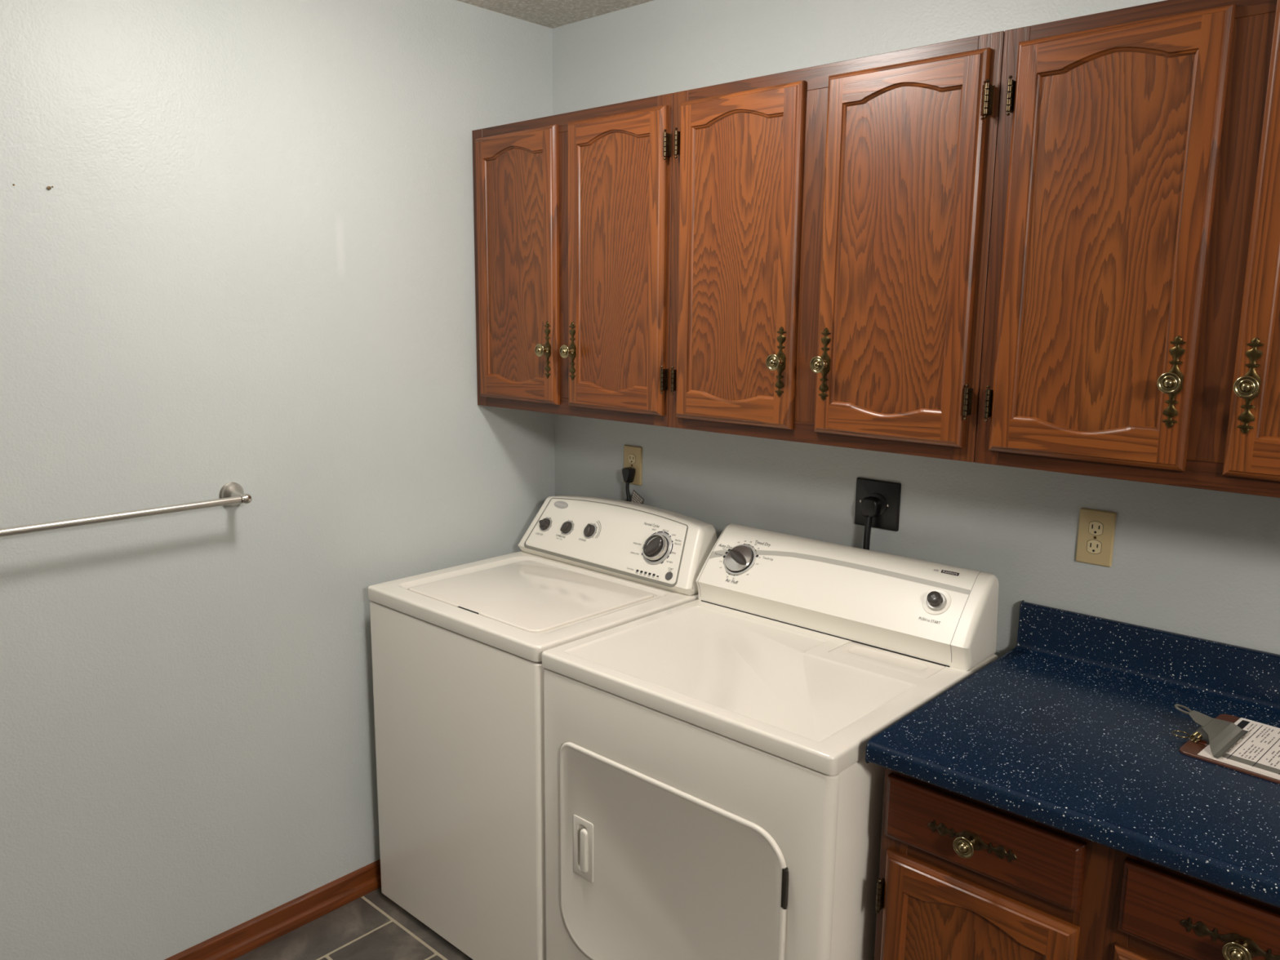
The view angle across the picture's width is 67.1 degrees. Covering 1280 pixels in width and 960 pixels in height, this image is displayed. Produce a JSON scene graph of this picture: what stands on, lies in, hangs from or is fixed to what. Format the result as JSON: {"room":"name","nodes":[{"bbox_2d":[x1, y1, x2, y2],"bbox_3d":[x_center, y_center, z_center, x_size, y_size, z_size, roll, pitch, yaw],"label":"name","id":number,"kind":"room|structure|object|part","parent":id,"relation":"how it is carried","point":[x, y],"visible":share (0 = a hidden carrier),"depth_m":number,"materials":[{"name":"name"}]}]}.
{"room":"laundry room","nodes":[
{"label":"laundry room","id":0,"kind":"room"},
{"bbox_2d":[0,0,555,959],"bbox_3d":[-1.458,0.070,1.869,0.100,2.552,3.600,10,13,42],"label":"wall","id":1,"kind":"structure","parent":0,"point":[247,260],"depth_m":2.29,"materials":[{"name":"paint"}]},
{"bbox_2d":[0,482,252,537],"bbox_3d":[-1.160,0.078,2.059,0.088,0.060,0.687,10,13,42],"label":"towel bar","id":2,"kind":"object","parent":1,"relation":"attached to","point":[231,494],"visible":1,"depth_m":2.09,"materials":[{"name":"grey metal"}]},
{"bbox_3d":[-0.954,0.039,2.292,0.072,0.060,0.060,10,13,42],"label":"mounting post","id":3,"kind":"part","parent":2,"relation":"part of","materials":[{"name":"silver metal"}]},
{"bbox_2d":[164,858,381,959],"bbox_3d":[-1.425,1.249,2.035,0.022,0.073,3.400,10,13,42],"label":"baseboard","id":4,"kind":"structure","parent":1,"relation":"attached to","point":[252,934],"depth_m":2.56,"materials":[{"name":"brown wood"}]},
{"bbox_2d":[233,887,472,959],"bbox_3d":[0.408,1.633,0.393,5.000,0.080,3.400,10,13,42],"label":"floor","id":5,"kind":"structure","parent":0,"point":[372,926],"depth_m":2.53,"materials":[{"name":"grey tile"}]},
{"bbox_2d":[368,466,717,959],"bbox_3d":[-0.231,0.593,2.645,0.682,1.178,0.726,10,13,42],"label":"washing machine","id":6,"kind":"object","parent":5,"relation":"on","point":[458,670],"visible":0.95,"depth_m":2.44,"materials":[{"name":"white metal"}]},
{"bbox_3d":[-0.285,0.295,2.534,0.508,0.009,0.421,10,13,42],"label":"lid","id":7,"kind":"part","parent":6,"relation":"part of","materials":[{"name":"white metal"}]},
{"bbox_3d":[-0.246,0.299,2.574,0.682,0.037,0.675,10,13,42],"label":"panel","id":8,"kind":"part","parent":6,"relation":"part of","materials":[{"name":"white metal"}]},
{"bbox_3d":[-0.096,0.155,2.721,0.593,0.152,0.097,10,13,42],"label":"control panel","id":9,"kind":"part","parent":6,"relation":"part of","materials":[{"name":"beige plastic"}]},
{"bbox_3d":[-0.035,0.081,2.847,0.014,0.159,0.026,-1,10,-11],"label":"power cord","id":10,"kind":"part","parent":6,"relation":"part of","materials":[{"name":"black plastic"}]},
{"bbox_2d":[542,496,999,959],"bbox_3d":[0.291,0.673,2.158,0.733,1.198,0.739,10,13,42],"label":"dryer","id":11,"kind":"object","parent":5,"relation":"on","point":[711,791],"visible":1,"depth_m":1.95,"materials":[{"name":"white metal"}]},
{"bbox_3d":[-0.122,0.788,2.064,0.061,0.136,0.002,10,13,42],"label":"handle","id":12,"kind":"part","parent":11,"relation":"part of","materials":[{"name":"white plastic"}]},
{"bbox_3d":[0.041,0.828,1.924,0.584,0.479,0.008,10,13,42],"label":"door","id":13,"kind":"part","parent":11,"relation":"part of","materials":[{"name":"white metal"}]},
{"bbox_3d":[0.057,0.868,1.934,0.729,0.844,0.022,10,13,42],"label":"panel","id":14,"kind":"part","parent":11,"relation":"part of","materials":[{"name":"white metal"}]},
{"bbox_3d":[0.282,0.392,2.095,0.733,0.035,0.680,10,13,42],"label":"panel","id":15,"kind":"part","parent":11,"relation":"part of","materials":[{"name":"white metal"}]},
{"bbox_3d":[0.545,0.196,2.326,0.015,0.225,0.026,10,13,42],"label":"power cord","id":16,"kind":"part","parent":11,"relation":"part of","materials":[{"name":"black plastic"}]},
{"bbox_3d":[0.525,0.384,2.061,0.226,0.003,0.097,10,13,42],"label":"lint screen lid","id":17,"kind":"part","parent":11,"relation":"part of","materials":[{"name":"white metal"}]},
{"bbox_2d":[874,768,1279,959],"bbox_3d":[0.898,0.925,1.693,0.781,0.874,0.673,10,13,42],"label":"base cabinet","id":18,"kind":"object","parent":5,"relation":"on","point":[962,877],"visible":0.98,"depth_m":1.51,"materials":[{"name":"brown wood"}]},
{"bbox_3d":[0.522,0.585,1.547,0.035,0.035,0.035,10,13,42],"label":"knob","id":19,"kind":"part","parent":18,"relation":"part of","materials":[{"name":"gold metal"}]},
{"bbox_3d":[0.535,0.583,1.560,0.149,0.027,0.003,10,13,42],"label":"plate","id":20,"kind":"part","parent":18,"relation":"part of","materials":[{"name":"brown metal"}]},
{"bbox_3d":[0.547,0.938,1.626,0.262,0.495,0.006,10,13,42],"label":"panel","id":21,"kind":"part","parent":18,"relation":"part of","materials":[{"name":"brown wood"}]},
{"bbox_3d":[0.546,0.941,1.625,0.322,0.560,0.019,10,13,42],"label":"door","id":22,"kind":"part","parent":18,"relation":"part of","materials":[{"name":"brown wood"}]},
{"bbox_3d":[0.547,0.583,1.564,0.325,0.113,0.019,10,13,42],"label":"drawer","id":23,"kind":"part","parent":18,"relation":"part of","materials":[{"name":"brown wood"}]},
{"bbox_2d":[865,600,1279,908],"bbox_3d":[0.913,0.424,1.601,0.821,0.146,0.674,10,13,42],"label":"countertop","id":24,"kind":"structure","parent":18,"relation":"on","point":[1069,730],"depth_m":1.64,"materials":[{"name":"blue laminate"}]},
{"bbox_2d":[1171,703,1279,783],"bbox_3d":[1.074,0.439,1.585,0.228,0.042,0.360,-9,14,-42],"label":"clipboard","id":25,"kind":"object","parent":24,"relation":"on","point":[1221,733],"visible":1,"depth_m":1.64,"materials":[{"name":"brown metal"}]},
{"bbox_3d":[0.962,0.408,1.682,0.058,0.017,0.050,10,13,42],"label":"lever","id":26,"kind":"part","parent":25,"relation":"part of","materials":[{"name":"silver metal"}]},
{"bbox_2d":[1197,717,1279,779],"bbox_3d":[1.093,0.458,1.565,0.216,0.003,0.276,-9,13,-42],"label":"paper sheets","id":27,"kind":"object","parent":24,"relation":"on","point":[1258,751],"visible":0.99,"depth_m":1.60,"materials":[{"name":"beige paper"}]},
{"bbox_3d":[0.821,0.987,1.376,0.322,0.560,0.019,10,13,42],"label":"door","id":28,"kind":"part","parent":18,"relation":"part of","materials":[{"name":"brown wood"}]},
{"bbox_3d":[0.827,0.630,1.311,0.325,0.113,0.019,10,13,42],"label":"drawer","id":29,"kind":"part","parent":18,"relation":"part of","materials":[{"name":"brown wood"}]},
{"bbox_3d":[0.815,0.630,1.307,0.149,0.027,0.003,10,13,42],"label":"plate","id":30,"kind":"part","parent":18,"relation":"part of","materials":[{"name":"brown metal"}]},
{"bbox_3d":[0.802,0.632,1.294,0.035,0.035,0.035,10,13,42],"label":"knob","id":31,"kind":"part","parent":18,"relation":"part of","materials":[{"name":"gold metal"}]},
{"bbox_2d":[457,0,653,28],"bbox_3d":[0.432,-0.860,-0.045,5.000,0.080,3.400,10,13,42],"label":"ceiling","id":32,"kind":"structure","parent":0,"point":[552,14],"depth_m":2.67,"materials":[{"name":"white paint"}]},
{"bbox_2d":[551,0,1279,657],"bbox_3d":[1.603,0.174,1.445,5.000,2.552,0.100,10,13,42],"label":"wall","id":33,"kind":"structure","parent":0,"point":[1202,563],"depth_m":2.22,"materials":[{"name":"paint"}]},
{"bbox_2d":[471,93,673,426],"bbox_3d":[-0.117,-0.567,2.604,0.737,0.767,0.362,10,13,42],"label":"upper cabinet","id":34,"kind":"object","parent":33,"relation":"attached to","point":[572,211],"visible":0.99,"depth_m":2.46,"materials":[{"name":"brown wood"}]},
{"bbox_3d":[-0.336,-0.576,2.625,0.267,0.649,0.006,10,13,42],"label":"panel","id":35,"kind":"part","parent":34,"relation":"part of","materials":[{"name":"brown wood"}]},
{"bbox_3d":[-0.338,-0.573,2.624,0.327,0.714,0.019,10,13,42],"label":"door","id":36,"kind":"part","parent":34,"relation":"part of","materials":[{"name":"brown wood"}]},
{"bbox_3d":[-0.258,-0.343,2.548,0.035,0.035,0.035,10,13,42],"label":"knob","id":37,"kind":"part","parent":34,"relation":"part of","materials":[{"name":"gold metal"}]},
{"bbox_3d":[-0.246,-0.345,2.562,0.027,0.149,0.003,10,13,42],"label":"plate","id":38,"kind":"part","parent":34,"relation":"part of","materials":[{"name":"gold metal"}]},
{"bbox_3d":[-0.188,-0.331,2.485,0.035,0.035,0.035,10,13,42],"label":"knob","id":39,"kind":"part","parent":34,"relation":"part of","materials":[{"name":"gold metal"}]},
{"bbox_3d":[-0.175,-0.333,2.498,0.027,0.149,0.003,10,13,42],"label":"plate","id":40,"kind":"part","parent":34,"relation":"part of","materials":[{"name":"gold metal"}]},
{"bbox_3d":[-0.063,-0.529,2.379,0.267,0.649,0.006,10,13,42],"label":"panel","id":41,"kind":"part","parent":34,"relation":"part of","materials":[{"name":"brown wood"}]},
{"bbox_3d":[-0.065,-0.527,2.377,0.327,0.714,0.019,10,13,42],"label":"door","id":42,"kind":"part","parent":34,"relation":"part of","materials":[{"name":"brown wood"}]},
{"bbox_2d":[623,444,642,485],"bbox_3d":[-0.022,-0.043,2.848,0.070,0.114,0.008,10,13,42],"label":"power outlet","id":43,"kind":"object","parent":33,"relation":"attached to","point":[633,455],"visible":0.91,"depth_m":2.84,"materials":[{"name":"beige plastic"}]},
{"bbox_2d":[628,453,635,463],"bbox_3d":[-0.024,-0.062,2.842,0.028,0.030,0.002,10,13,42],"label":"receptacle","id":44,"kind":"object","parent":43,"relation":"attached to","point":[632,457],"depth_m":2.84,"materials":[{"name":"beige plastic"}]},
{"bbox_2d":[668,31,1004,462],"bbox_3d":[0.437,-0.473,2.104,0.764,0.767,0.362,10,13,42],"label":"upper cabinet","id":45,"kind":"object","parent":33,"relation":"attached to","point":[831,223],"visible":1,"depth_m":1.95,"materials":[{"name":"brown wood"}]},
{"bbox_3d":[0.210,-0.483,2.132,0.267,0.649,0.006,10,13,42],"label":"panel","id":46,"kind":"part","parent":45,"relation":"part of","materials":[{"name":"brown wood"}]},
{"bbox_3d":[0.208,-0.481,2.131,0.327,0.714,0.019,10,13,42],"label":"door","id":47,"kind":"part","parent":45,"relation":"part of","materials":[{"name":"brown wood"}]},
{"bbox_3d":[0.288,-0.251,2.055,0.035,0.035,0.035,10,13,42],"label":"knob","id":48,"kind":"part","parent":45,"relation":"part of","materials":[{"name":"gold metal"}]},
{"bbox_3d":[0.300,-0.253,2.068,0.027,0.149,0.003,10,13,42],"label":"plate","id":49,"kind":"part","parent":45,"relation":"part of","materials":[{"name":"gold metal"}]},
{"bbox_3d":[0.369,-0.237,1.982,0.035,0.035,0.035,10,13,42],"label":"knob","id":50,"kind":"part","parent":45,"relation":"part of","materials":[{"name":"gold metal"}]},
{"bbox_3d":[0.382,-0.239,1.995,0.027,0.149,0.003,10,13,42],"label":"plate","id":51,"kind":"part","parent":45,"relation":"part of","materials":[{"name":"gold metal"}]},
{"bbox_3d":[0.494,-0.435,1.876,0.267,0.649,0.006,10,13,42],"label":"panel","id":52,"kind":"part","parent":45,"relation":"part of","materials":[{"name":"brown wood"}]},
{"bbox_3d":[0.492,-0.433,1.875,0.327,0.714,0.019,10,13,42],"label":"door","id":53,"kind":"part","parent":45,"relation":"part of","materials":[{"name":"brown wood"}]},
{"bbox_2d":[854,477,901,531],"bbox_3d":[0.568,0.058,2.314,0.116,0.116,0.011,10,13,42],"label":"dryer outlet","id":54,"kind":"object","parent":33,"relation":"attached to","point":[888,493],"visible":0.87,"depth_m":2.30,"materials":[{"name":"black plastic"}]},
{"bbox_2d":[868,493,886,515],"bbox_3d":[0.565,0.059,2.312,0.054,0.054,0.004,10,13,42],"label":"receptacle","id":55,"kind":"object","parent":54,"relation":"attached to","point":[882,496],"depth_m":2.30,"materials":[{"name":"black plastic"}]},
{"bbox_2d":[1075,507,1116,567],"bbox_3d":[0.936,0.118,1.983,0.070,0.114,0.008,10,13,42],"label":"power outlet","id":56,"kind":"object","parent":33,"relation":"attached to","point":[1096,528],"visible":1,"depth_m":1.98,"materials":[{"name":"beige plastic"}]},
{"bbox_2d":[1086,539,1102,554],"bbox_3d":[0.933,0.138,1.984,0.028,0.030,0.002,10,13,42],"label":"receptacle","id":57,"kind":"object","parent":56,"relation":"attached to","point":[1093,546],"depth_m":1.98,"materials":[{"name":"beige plastic"}]},
{"bbox_2d":[1088,520,1103,535],"bbox_3d":[0.934,0.099,1.978,0.028,0.030,0.002,10,13,42],"label":"receptacle","id":58,"kind":"object","parent":56,"relation":"attached to","point":[1095,527],"depth_m":1.98,"materials":[{"name":"beige plastic"}]},
{"bbox_2d":[974,0,1279,497],"bbox_3d":[1.003,-0.378,1.594,0.769,0.767,0.362,10,13,42],"label":"upper cabinet","id":59,"kind":"object","parent":33,"relation":"attached to","point":[1131,325],"visible":1,"depth_m":1.58,"materials":[{"name":"brown wood"}]},
{"bbox_3d":[0.772,-0.389,1.624,0.267,0.649,0.006,10,13,42],"label":"panel","id":60,"kind":"part","parent":59,"relation":"part of","materials":[{"name":"brown wood"}]},
{"bbox_3d":[0.851,-0.156,1.548,0.035,0.035,0.035,10,13,42],"label":"knob","id":61,"kind":"part","parent":59,"relation":"part of","materials":[{"name":"gold metal"}]},
{"bbox_3d":[0.863,-0.158,1.561,0.027,0.149,0.003,10,13,42],"label":"plate","id":62,"kind":"part","parent":59,"relation":"part of","materials":[{"name":"gold metal"}]},
{"bbox_3d":[0.929,-0.143,1.476,0.035,0.035,0.035,10,13,42],"label":"knob","id":63,"kind":"part","parent":59,"relation":"part of","materials":[{"name":"gold metal"}]},
{"bbox_3d":[0.942,-0.145,1.490,0.027,0.149,0.003,10,13,42],"label":"plate","id":64,"kind":"part","parent":59,"relation":"part of","materials":[{"name":"gold metal"}]},
{"bbox_3d":[1.052,-0.338,1.369,0.327,0.714,0.019,10,13,42],"label":"door","id":65,"kind":"part","parent":59,"relation":"part of","materials":[{"name":"brown wood"}]},
{"bbox_3d":[1.054,-0.341,1.370,0.267,0.649,0.006,10,13,42],"label":"panel","id":66,"kind":"part","parent":59,"relation":"part of","materials":[{"name":"brown wood"}]}
]}

